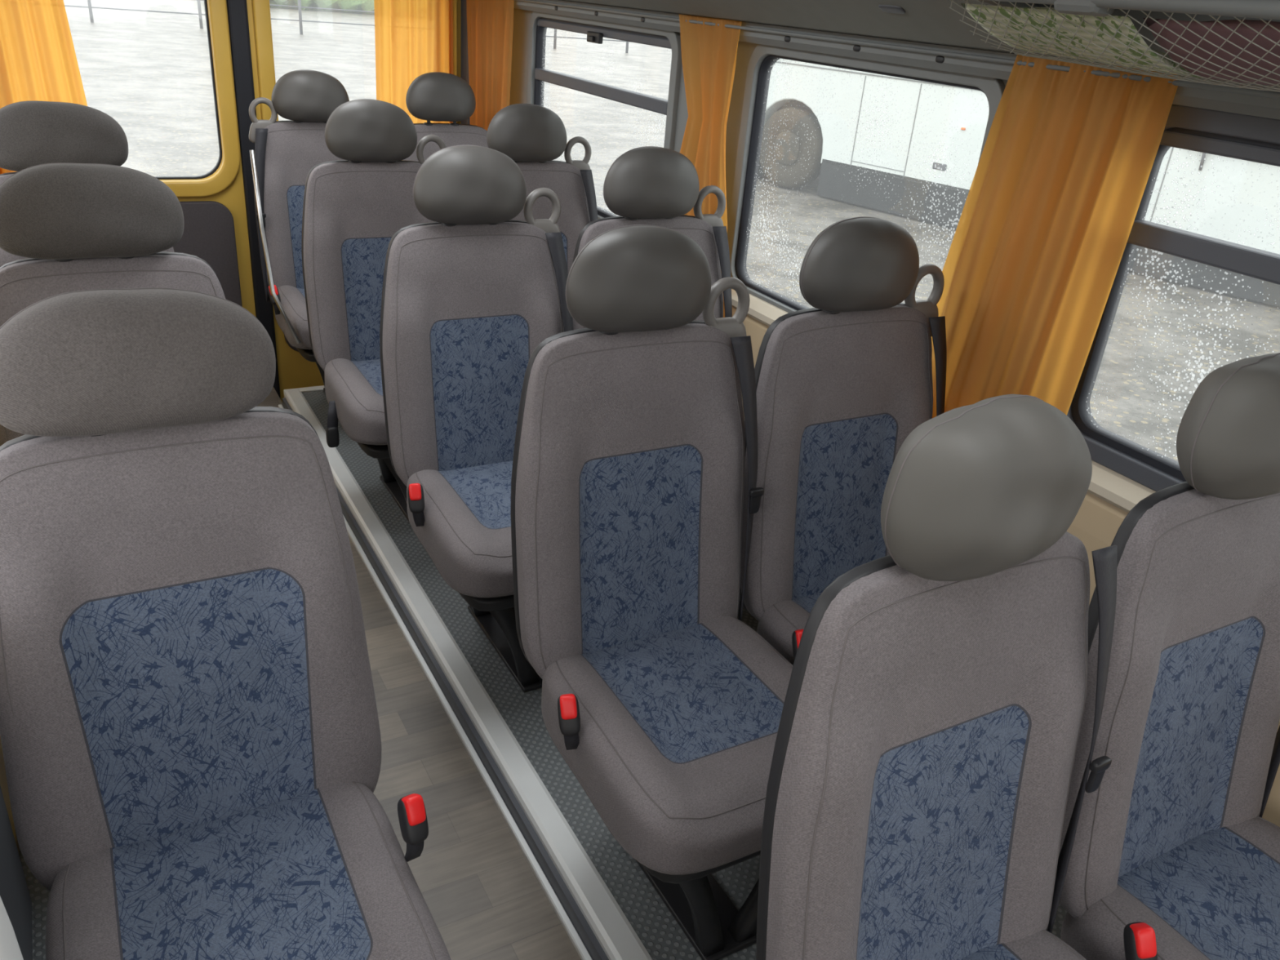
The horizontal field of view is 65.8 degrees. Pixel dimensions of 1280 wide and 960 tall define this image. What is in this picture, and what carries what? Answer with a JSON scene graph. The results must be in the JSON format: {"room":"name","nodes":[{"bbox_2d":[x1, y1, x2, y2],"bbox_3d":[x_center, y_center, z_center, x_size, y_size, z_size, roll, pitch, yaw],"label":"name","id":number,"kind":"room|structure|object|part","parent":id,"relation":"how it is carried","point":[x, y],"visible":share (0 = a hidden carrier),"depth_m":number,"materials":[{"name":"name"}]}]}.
{"room":"vehicle interior","nodes":[
{"label":"vehicle interior","id":0,"kind":"room"},
{"bbox_2d":[0,736,19,855],"bbox_3d":[-0.894,0.279,1.188,0.030,2.150,6.250,-10,30,-28],"label":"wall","id":1,"kind":"structure","parent":0,"point":[3,782],"depth_m":1.80,"materials":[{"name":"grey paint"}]},
{"bbox_2d":[0,896,23,959],"bbox_3d":[-0.536,0.679,0.838,0.140,1.000,0.070,-10,30,-28],"label":"trim","id":2,"kind":"structure","parent":1,"relation":"attached to","point":[10,949],"depth_m":0.70,"materials":[{"name":"white plastic"}]},
{"bbox_2d":[0,786,32,959],"bbox_3d":[-0.614,0.772,0.886,0.020,0.700,1.700,-10,30,-28],"label":"cladding","id":3,"kind":"object","parent":1,"relation":"attached to","point":[15,895],"visible":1,"depth_m":1.55,"materials":[{"name":"plastic"}]},
{"bbox_2d":[0,0,87,173],"bbox_3d":[-2.108,-1.440,3.408,0.365,0.950,0.055,-10,30,-28],"label":"curtain","id":4,"kind":"object","parent":1,"relation":"hanging from","point":[38,62],"visible":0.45,"depth_m":3.41,"materials":[{"name":"orange fabric"}]},
{"bbox_2d":[19,386,581,959],"bbox_3d":[-0.482,0.873,1.577,0.862,0.070,5.950,-10,30,-28],"label":"floor","id":5,"kind":"structure","parent":0,"point":[485,900],"depth_m":1.97,"materials":[{"name":"laminate"}]},
{"bbox_2d":[0,100,174,266],"bbox_3d":[-1.340,-0.313,2.466,0.492,1.129,0.630,-10,30,-28],"label":"chair","id":6,"kind":"object","parent":5,"relation":"on","point":[33,133],"visible":0.23,"depth_m":2.39,"materials":[{"name":"grey fabric"}]},
{"bbox_3d":[-1.433,-0.476,2.575,0.470,0.612,0.149,-10,30,-28],"label":"backrest","id":7,"kind":"part","parent":6,"relation":"part of","materials":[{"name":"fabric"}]},
{"bbox_2d":[0,162,226,446],"bbox_3d":[-0.901,0.044,1.823,0.492,1.129,0.630,-10,30,-28],"label":"chair","id":8,"kind":"object","parent":5,"relation":"on","point":[77,226],"visible":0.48,"depth_m":1.77,"materials":[{"name":"fabric"}]},
{"bbox_2d":[54,258,74,262],"bbox_3d":[-1.052,-0.405,1.809,0.034,0.014,0.028,-10,30,-28],"label":"socket","id":9,"kind":"object","parent":8,"relation":"attached to","point":[68,260],"depth_m":1.80,"materials":[{"name":"black plastic"}]},
{"bbox_3d":[-0.995,-0.120,1.932,0.470,0.612,0.149,-10,30,-28],"label":"backrest","id":10,"kind":"part","parent":8,"relation":"part of","materials":[{"name":"fabric"}]},
{"bbox_2d":[118,256,135,258],"bbox_3d":[-0.965,-0.420,1.855,0.034,0.014,0.028,-10,30,-28],"label":"socket","id":11,"kind":"object","parent":8,"relation":"attached to","point":[133,257],"depth_m":1.85,"materials":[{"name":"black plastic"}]},
{"bbox_2d":[0,287,451,959],"bbox_3d":[-0.498,0.388,1.199,0.492,1.129,0.630,-10,30,-28],"label":"chair","id":12,"kind":"object","parent":5,"relation":"on","point":[190,731],"visible":1,"depth_m":1.26,"materials":[{"name":"fabric"}]},
{"bbox_3d":[-0.591,0.225,1.307,0.470,0.612,0.149,-10,30,-28],"label":"backrest","id":13,"kind":"part","parent":12,"relation":"part of","materials":[{"name":"fabric"}]},
{"bbox_2d":[45,782,451,959],"bbox_3d":[-0.492,0.607,1.245,0.440,0.147,0.490,-10,30,-28],"label":"cushion","id":14,"kind":"object","parent":12,"relation":"on","point":[253,870],"depth_m":1.28,"materials":[{"name":"fabric"}]},
{"bbox_2d":[278,404,592,959],"bbox_3d":[-0.027,0.892,1.620,0.014,0.012,5.560,-10,30,-28],"label":"trim","id":15,"kind":"structure","parent":5,"relation":"on","point":[579,945],"depth_m":2.11,"materials":[{"name":"metal"}]},
{"bbox_2d":[302,390,1066,959],"bbox_3d":[0.418,0.800,1.835,0.965,0.059,5.540,-10,30,-28],"label":"platform","id":16,"kind":"object","parent":5,"relation":"on","point":[658,931],"visible":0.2,"depth_m":2.11,"materials":[{"name":"rubber"}]},
{"bbox_2d":[248,69,349,392],"bbox_3d":[-1.068,-0.800,3.458,0.479,1.129,0.620,-10,30,-28],"label":"chair","id":17,"kind":"object","parent":16,"relation":"on","point":[286,152],"visible":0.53,"depth_m":3.44,"materials":[{"name":"fabric"}]},
{"bbox_2d":[249,150,301,344],"bbox_3d":[-1.175,-0.736,3.164,0.204,0.584,0.038,25,32,34],"label":"grab rail","id":18,"kind":"object","parent":17,"relation":"attached to","point":[278,304],"visible":1,"depth_m":3.19,"materials":[{"name":"metal"}]},
{"bbox_2d":[274,284,311,349],"bbox_3d":[-1.046,-0.583,3.512,0.440,0.147,0.490,-10,30,-28],"label":"cushion","id":19,"kind":"object","parent":17,"relation":"on","point":[291,297],"depth_m":3.35,"materials":[{"name":"fabric"}]},
{"bbox_3d":[-1.145,-0.965,3.574,0.448,0.612,0.149,-10,30,-28],"label":"backrest","id":20,"kind":"part","parent":17,"relation":"part of","materials":[{"name":"fabric"}]},
{"bbox_3d":[-1.206,-0.444,3.681,0.145,0.266,0.035,-10,30,-28],"label":"leg","id":21,"kind":"part","parent":17,"relation":"part of","materials":[{"name":"metal"}]},
{"bbox_2d":[283,385,324,394],"bbox_3d":[-1.137,-0.335,3.869,0.485,0.084,0.040,-10,30,-28],"label":"trim","id":22,"kind":"structure","parent":16,"relation":"attached to","point":[313,388],"depth_m":3.77,"materials":[{"name":"metal"}]},
{"bbox_2d":[301,98,446,522],"bbox_3d":[-0.684,-0.462,2.842,0.486,1.127,0.611,-10,30,-28],"label":"chair","id":23,"kind":"object","parent":16,"relation":"on","point":[353,206],"visible":0.61,"depth_m":2.85,"materials":[{"name":"fabric"}]},
{"bbox_2d":[348,160,360,163],"bbox_3d":[-0.817,-0.913,2.836,0.034,0.014,0.028,-10,30,-28],"label":"socket","id":24,"kind":"object","parent":23,"relation":"attached to","point":[349,162],"depth_m":2.82,"materials":[{"name":"black plastic"}]},
{"bbox_2d":[324,358,387,444],"bbox_3d":[-0.667,-0.244,2.894,0.440,0.147,0.490,-10,30,-28],"label":"cushion","id":25,"kind":"object","parent":23,"relation":"on","point":[353,388],"depth_m":2.74,"materials":[{"name":"fabric"}]},
{"bbox_3d":[-0.766,-0.626,2.956,0.448,0.612,0.149,-10,30,-28],"label":"backrest","id":26,"kind":"part","parent":23,"relation":"part of","materials":[{"name":"fabric"}]},
{"bbox_3d":[-0.827,-0.105,3.063,0.145,0.266,0.035,-10,30,-28],"label":"leg","id":27,"kind":"part","parent":23,"relation":"part of","materials":[{"name":"black metal"}]},
{"bbox_3d":[-0.680,0.024,2.829,0.145,0.266,0.035,-10,30,-28],"label":"leg","id":28,"kind":"part","parent":23,"relation":"part of","materials":[{"name":"black metal"}]},
{"bbox_3d":[-0.696,0.061,3.048,0.110,0.012,0.370,-10,30,-28],"label":"foot rail","id":29,"kind":"part","parent":23,"relation":"part of","materials":[{"name":"black metal"}]},
{"bbox_2d":[282,397,608,959],"bbox_3d":[-0.009,0.880,1.611,0.012,0.045,5.540,-10,30,-28],"label":"step riser","id":30,"kind":"structure","parent":16,"relation":"attached to","point":[588,937],"depth_m":2.10,"materials":[{"name":"grey metal"}]},
{"bbox_2d":[403,71,488,161],"bbox_3d":[-0.656,-0.869,3.659,0.479,1.141,0.620,-10,30,-28],"label":"chair","id":31,"kind":"object","parent":16,"relation":"on","point":[437,96],"visible":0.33,"depth_m":3.62,"materials":[{"name":"fabric"}]},
{"bbox_2d":[423,122,432,125],"bbox_3d":[-0.784,-1.316,3.658,0.034,0.014,0.028,-10,30,-28],"label":"socket","id":32,"kind":"object","parent":31,"relation":"attached to","point":[424,123],"depth_m":3.65,"materials":[{"name":"black plastic"}]},
{"bbox_3d":[-0.733,-1.029,3.778,0.448,0.612,0.149,-10,30,-28],"label":"backrest","id":33,"kind":"part","parent":31,"relation":"part of","materials":[{"name":"fabric"}]},
{"bbox_2d":[284,389,652,959],"bbox_3d":[0.018,0.843,1.621,0.059,0.026,5.560,-10,30,-28],"label":"trim","id":34,"kind":"structure","parent":16,"relation":"attached to","point":[616,936],"depth_m":2.13,"materials":[{"name":"metal"}]},
{"bbox_2d":[379,144,573,692],"bbox_3d":[-0.295,-0.125,2.230,0.484,1.127,0.611,-10,30,-28],"label":"chair","id":35,"kind":"object","parent":16,"relation":"on","point":[469,294],"visible":0.73,"depth_m":2.27,"materials":[{"name":"grey fabric"}]},
{"bbox_2d":[441,222,457,226],"bbox_3d":[-0.429,-0.576,2.223,0.034,0.014,0.028,-10,30,-28],"label":"socket","id":36,"kind":"object","parent":35,"relation":"attached to","point":[442,224],"depth_m":2.21,"materials":[{"name":"black plastic"}]},
{"bbox_2d":[406,460,513,597],"bbox_3d":[-0.279,0.093,2.281,0.440,0.147,0.490,-10,30,-28],"label":"cushion","id":37,"kind":"object","parent":35,"relation":"on","point":[462,522],"depth_m":2.15,"materials":[{"name":"fabric"}]},
{"bbox_3d":[-0.378,-0.289,2.343,0.448,0.612,0.149,-10,30,-28],"label":"backrest","id":38,"kind":"part","parent":35,"relation":"part of","materials":[{"name":"fabric"}]},
{"bbox_3d":[-0.439,0.232,2.450,0.145,0.266,0.035,-10,30,-28],"label":"leg","id":39,"kind":"part","parent":35,"relation":"part of","materials":[{"name":"black metal"}]},
{"bbox_3d":[-0.308,0.398,2.435,0.110,0.012,0.370,-10,30,-28],"label":"foot rail","id":40,"kind":"part","parent":35,"relation":"part of","materials":[{"name":"black metal"}]},
{"bbox_3d":[-0.292,0.361,2.216,0.145,0.266,0.035,-10,30,-28],"label":"leg","id":41,"kind":"part","parent":35,"relation":"part of","materials":[{"name":"black metal"}]},
{"bbox_2d":[486,103,597,274],"bbox_3d":[-0.265,-0.535,3.066,0.484,1.127,0.611,-10,30,-28],"label":"chair","id":42,"kind":"object","parent":16,"relation":"on","point":[533,136],"visible":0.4,"depth_m":3.10,"materials":[{"name":"grey fabric"}]},
{"bbox_3d":[-0.347,-0.699,3.179,0.448,0.612,0.149,-10,30,-28],"label":"backrest","id":43,"kind":"part","parent":42,"relation":"part of","materials":[{"name":"fabric"}]},
{"bbox_2d":[510,224,793,959],"bbox_3d":[0.083,0.206,1.627,0.484,1.127,0.611,-10,30,-28],"label":"chair","id":44,"kind":"object","parent":16,"relation":"on","point":[664,706],"visible":0.91,"depth_m":1.67,"materials":[{"name":"fabric"}]},
{"bbox_2d":[600,331,618,334],"bbox_3d":[-0.051,-0.244,1.621,0.034,0.014,0.028,-10,30,-28],"label":"socket","id":45,"kind":"object","parent":44,"relation":"attached to","point":[601,332],"depth_m":1.61,"materials":[{"name":"black plastic"}]},
{"bbox_3d":[0.000,0.042,1.740,0.448,0.612,0.149,-10,30,-28],"label":"backrest","id":46,"kind":"part","parent":44,"relation":"part of","materials":[{"name":"fabric"}]},
{"bbox_2d":[541,616,793,874],"bbox_3d":[0.099,0.424,1.679,0.440,0.147,0.490,-10,30,-28],"label":"cushion","id":47,"kind":"object","parent":44,"relation":"on","point":[671,742],"depth_m":1.59,"materials":[{"name":"fabric"}]},
{"bbox_3d":[0.070,0.729,1.832,0.110,0.012,0.370,-10,30,-28],"label":"foot rail","id":48,"kind":"part","parent":44,"relation":"part of","materials":[{"name":"black metal"}]},
{"bbox_3d":[0.086,0.692,1.613,0.145,0.266,0.035,-10,30,-28],"label":"leg","id":49,"kind":"part","parent":44,"relation":"part of","materials":[{"name":"black metal"}]},
{"bbox_3d":[0.230,0.667,1.690,0.145,0.266,0.035,-10,30,-28],"label":"leg","id":50,"kind":"part","parent":44,"relation":"part of","materials":[{"name":"black metal"}]},
{"bbox_2d":[572,146,740,616],"bbox_3d":[0.112,-0.196,2.447,0.484,1.127,0.611,-10,30,-28],"label":"chair","id":51,"kind":"object","parent":16,"relation":"on","point":[651,185],"visible":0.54,"depth_m":2.40,"materials":[{"name":"grey fabric"}]},
{"bbox_2d":[624,217,638,220],"bbox_3d":[-0.021,-0.646,2.441,0.034,0.014,0.028,-10,30,-28],"label":"socket","id":52,"kind":"object","parent":51,"relation":"attached to","point":[625,218],"depth_m":2.43,"materials":[{"name":"black plastic"}]},
{"bbox_3d":[0.029,-0.359,2.560,0.448,0.612,0.149,-10,30,-28],"label":"backrest","id":53,"kind":"part","parent":51,"relation":"part of","materials":[{"name":"fabric"}]},
{"bbox_2d":[739,217,946,665],"bbox_3d":[0.489,0.136,1.843,0.484,1.127,0.611,-10,30,-28],"label":"chair","id":54,"kind":"object","parent":16,"relation":"on","point":[842,381],"visible":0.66,"depth_m":1.90,"materials":[{"name":"grey fabric"}]},
{"bbox_2d":[756,592,822,665],"bbox_3d":[0.505,0.354,1.895,0.440,0.147,0.490,-10,30,-28],"label":"cushion","id":55,"kind":"object","parent":54,"relation":"on","point":[779,615],"depth_m":1.91,"materials":[{"name":"fabric"}]},
{"bbox_2d":[822,310,839,314],"bbox_3d":[0.355,-0.315,1.837,0.034,0.014,0.028,-10,30,-28],"label":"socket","id":56,"kind":"object","parent":54,"relation":"attached to","point":[824,312],"depth_m":1.82,"materials":[{"name":"black plastic"}]},
{"bbox_3d":[0.406,-0.028,1.957,0.448,0.612,0.149,-10,30,-28],"label":"backrest","id":57,"kind":"part","parent":54,"relation":"part of","materials":[{"name":"fabric"}]},
{"bbox_2d":[755,394,1117,959],"bbox_3d":[0.433,0.530,1.032,0.484,1.128,0.615,-10,30,-28],"label":"chair","id":58,"kind":"object","parent":16,"relation":"on","point":[917,788],"visible":1,"depth_m":1.07,"materials":[{"name":"fabric"}]},
{"bbox_3d":[0.351,0.368,1.144,0.448,0.612,0.149,-10,30,-28],"label":"backrest","id":59,"kind":"part","parent":58,"relation":"part of","materials":[{"name":"fabric"}]},
{"bbox_2d":[960,929,1086,959],"bbox_3d":[0.450,0.750,1.082,0.440,0.147,0.490,-10,30,-28],"label":"cushion","id":60,"kind":"object","parent":58,"relation":"on","point":[975,944],"depth_m":1.26,"materials":[{"name":"fabric"}]},
{"bbox_2d":[1058,352,1279,959],"bbox_3d":[0.852,0.459,1.254,0.484,1.128,0.613,-10,30,-28],"label":"chair","id":61,"kind":"object","parent":16,"relation":"on","point":[1174,855],"visible":0.91,"depth_m":1.32,"materials":[{"name":"fabric"}]},
{"bbox_2d":[1061,817,1279,959],"bbox_3d":[0.868,0.678,1.305,0.440,0.147,0.490,-10,30,-28],"label":"cushion","id":62,"kind":"object","parent":61,"relation":"on","point":[1207,888],"depth_m":1.37,"materials":[{"name":"fabric"}]},
{"bbox_2d":[564,0,1057,57],"bbox_3d":[-0.150,-1.436,2.731,0.390,0.225,2.990,-10,30,-28],"label":"ceiling","id":63,"kind":"structure","parent":0,"point":[927,21],"depth_m":1.99,"materials":[{"name":"grey plastic"}]},
{"bbox_2d":[878,4,905,13],"bbox_3d":[0.467,-0.873,1.832,0.020,0.014,0.064,-10,30,-28],"label":"trim","id":64,"kind":"structure","parent":63,"relation":"attached to","point":[886,8],"depth_m":1.83,"materials":[{"name":"grey plastic"}]},
{"bbox_2d":[509,3,1279,231],"bbox_3d":[0.738,-0.003,2.057,0.030,2.150,6.250,-10,30,-28],"label":"wall","id":65,"kind":"structure","parent":0,"point":[522,18],"depth_m":2.67,"materials":[{"name":"metal"}]},
{"bbox_2d":[373,0,453,123],"bbox_3d":[-0.920,-1.645,4.040,0.330,0.950,0.050,-10,30,-28],"label":"curtain","id":66,"kind":"object","parent":65,"relation":"hanging from","point":[414,38],"visible":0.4,"depth_m":3.98,"materials":[{"name":"orange fabric"}]},
{"bbox_2d":[460,0,470,124],"bbox_3d":[-0.761,-1.196,4.396,0.049,1.780,0.095,-10,30,-28],"label":"trim","id":67,"kind":"structure","parent":65,"relation":"attached to","point":[464,56],"depth_m":4.08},
{"bbox_2d":[527,11,681,218],"bbox_3d":[-0.155,-1.201,3.312,0.062,0.652,1.060,-10,30,-28],"label":"window","id":68,"kind":"structure","parent":65,"relation":"in","point":[595,30],"depth_m":3.18,"materials":[{"name":"rubber"}]},
{"bbox_3d":[-0.124,-1.447,3.197,0.032,0.024,0.970,-10,30,-28],"label":"rail","id":69,"kind":"part","parent":68,"relation":"part of","materials":[{"name":"grey metal"}]},
{"bbox_2d":[554,5,944,63],"bbox_3d":[0.155,-1.203,2.627,0.010,0.014,1.826,-10,30,-28],"label":"trim","id":70,"kind":"structure","parent":65,"relation":"attached to","point":[939,59],"depth_m":2.13,"materials":[{"name":"black plastic"}]},
{"bbox_2d":[727,44,1005,312],"bbox_3d":[0.479,-0.651,2.317,0.048,0.648,0.855,-10,30,-28],"label":"window","id":71,"kind":"structure","parent":65,"relation":"in","point":[762,59],"depth_m":2.53,"materials":[{"name":"rubber"}]},
{"bbox_2d":[513,0,1279,119],"bbox_3d":[0.785,-0.680,1.662,0.049,0.062,6.170,-10,30,-28],"label":"trim","id":72,"kind":"structure","parent":65,"relation":"attached to","point":[1246,104],"depth_m":2.05,"materials":[{"name":"grey plastic"}]},
{"bbox_2d":[515,0,1279,98],"bbox_3d":[0.359,-1.022,2.269,0.008,0.008,4.400,-10,30,-28],"label":"trim","id":73,"kind":"structure","parent":65,"relation":"attached to","point":[1099,73],"depth_m":1.91,"materials":[{"name":"grey plastic"}]},
{"bbox_2d":[466,0,514,130],"bbox_3d":[-0.603,-1.492,3.918,0.033,0.796,0.490,-10,30,-28],"label":"curtain","id":74,"kind":"object","parent":73,"relation":"hanging from","point":[490,23],"visible":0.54,"depth_m":3.83,"materials":[{"name":"orange fabric"}]},
{"bbox_2d":[679,13,742,231],"bbox_3d":[0.161,-0.814,2.706,0.032,0.816,0.350,-10,30,-28],"label":"curtain","id":75,"kind":"object","parent":73,"relation":"hanging from","point":[708,52],"visible":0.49,"depth_m":2.62,"materials":[{"name":"orange fabric"}]},
{"bbox_2d":[931,54,1179,417],"bbox_3d":[0.699,-0.371,1.837,0.033,0.756,0.412,-10,30,-28],"label":"curtain","id":76,"kind":"object","parent":73,"relation":"hanging from","point":[1038,244],"visible":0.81,"depth_m":1.77,"materials":[{"name":"orange fabric"}]},
{"bbox_2d":[723,288,1155,512],"bbox_3d":[0.730,-0.090,1.952,0.056,0.047,6.170,-10,30,-28],"label":"trim","id":77,"kind":"structure","parent":65,"relation":"attached to","point":[1113,487],"depth_m":1.76,"materials":[{"name":"beige plastic"}]},
{"bbox_2d":[723,302,1279,826],"bbox_3d":[0.706,0.234,2.115,0.039,0.750,6.170,-10,30,-28],"label":"cladding","id":78,"kind":"object","parent":65,"relation":"attached to","point":[1096,523],"depth_m":1.80,"materials":[{"name":"beige plastic"}]},
{"bbox_2d":[1066,104,1279,491],"bbox_3d":[1.077,-0.126,1.349,0.062,0.610,1.110,-10,30,-28],"label":"window","id":79,"kind":"structure","parent":65,"relation":"in","point":[1250,138],"depth_m":1.62,"materials":[{"name":"rubber"}]},
{"bbox_3d":[1.106,-0.353,1.243,0.032,0.024,1.020,-10,30,-28],"label":"rail","id":80,"kind":"part","parent":79,"relation":"part of","materials":[{"name":"black metal"}]},
{"bbox_3d":[0.009,-0.827,1.146,1.830,0.030,6.250,-10,30,-28],"label":"ceiling","id":81,"kind":"structure","parent":0,"visible":0},
{"bbox_2d":[948,0,1279,92],"bbox_3d":[0.967,-0.458,0.912,0.375,0.269,1.658,-10,30,-28],"label":"luggage rack","id":82,"kind":"object","parent":81,"relation":"attached to","point":[1260,9],"visible":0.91,"depth_m":1.25,"materials":[{"name":"fabric"}]},
{"bbox_2d":[960,3,1200,77],"bbox_3d":[0.669,-0.636,1.431,0.295,0.069,0.290,-10,30,-28],"label":"bag","id":83,"kind":"object","parent":82,"relation":"on","point":[1109,20],"visible":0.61,"depth_m":1.36,"materials":[{"name":"green fabric"}]},
{"bbox_3d":[0.963,-0.394,0.945,0.370,0.087,1.656,-10,30,-28],"label":"rail","id":84,"kind":"part","parent":82,"relation":"part of","materials":[{"name":"grey metal"}]},
{"bbox_2d":[1143,17,1279,86],"bbox_3d":[0.924,-0.417,1.022,0.295,0.080,0.730,-10,30,-28],"label":"cloth bag","id":85,"kind":"object","parent":82,"relation":"in","point":[1269,32],"visible":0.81,"depth_m":1.19,"materials":[{"name":"red fabric"}]},
{"bbox_3d":[-1.510,-0.137,4.220,1.830,0.040,0.650,-10,30,-28],"label":"floor","id":86,"kind":"structure","parent":0,"visible":0},
{"bbox_2d":[226,0,280,399],"bbox_3d":[-1.562,-1.159,3.992,0.070,2.100,0.065,-10,30,-28],"label":"trim","id":87,"kind":"structure","parent":86,"relation":"on","point":[237,15],"depth_m":3.85,"materials":[{"name":"rubber"}]},
{"bbox_3d":[-1.600,-1.185,4.049,1.930,2.230,0.030,-10,30,-28],"label":"wall","id":88,"kind":"structure","parent":0,"visible":0},
{"bbox_2d":[154,0,256,317],"bbox_3d":[-1.977,-1.090,3.777,0.902,2.112,0.107,-10,30,-28],"label":"door","id":89,"kind":"structure","parent":88,"relation":"in","point":[215,231],"depth_m":3.89,"materials":[{"name":"yellow paint"}]},
{"bbox_2d":[246,0,461,401],"bbox_3d":[-1.154,-1.232,4.215,0.897,2.112,0.107,-10,30,-28],"label":"door","id":90,"kind":"structure","parent":88,"relation":"in","point":[295,371],"depth_m":3.88,"materials":[{"name":"yellow paint"}]},
{"label":"outside","id":91,"kind":"structure","parent":0,"visible":0},
{"bbox_2d":[63,0,1279,462],"bbox_3d":[-5.902,-12.292,28.609,140.000,0.001,120.000,-10,30,-28],"label":"ground","id":92,"kind":"structure","parent":91,"point":[149,72],"depth_m":13.18,"materials":[{"name":"grey concrete"}]},
{"bbox_2d":[269,0,374,14],"bbox_3d":[-14.870,-24.675,50.035,14.553,2.195,3.597,-10,30,-28],"label":"hedge","id":93,"kind":"object","parent":92,"relation":"on","point":[357,5],"visible":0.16,"depth_m":48.90,"materials":[{"name":"green plant"}]},
{"bbox_2d":[64,0,631,53],"bbox_3d":[-8.324,-15.478,33.151,36.044,1.300,0.100,-10,30,-28],"label":"fence","id":94,"kind":"object","parent":92,"relation":"on","point":[89,2],"visible":0.3,"depth_m":31.68,"materials":[{"name":"grey metal"}]},
{"bbox_2d":[757,58,1279,306],"bbox_3d":[5.950,-3.696,9.786,2.500,3.140,12.040,-19,35,-39],"label":"bus","id":95,"kind":"object","parent":92,"relation":"on","point":[900,146],"visible":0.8,"depth_m":11.09,"materials":[{"name":"white paint"}]},
{"bbox_3d":[6.893,-2.000,7.454,0.074,0.222,5.500,-19,35,-39],"label":"rail","id":96,"kind":"part","parent":95,"relation":"part of","materials":[{"name":"grey metal"}]}
]}

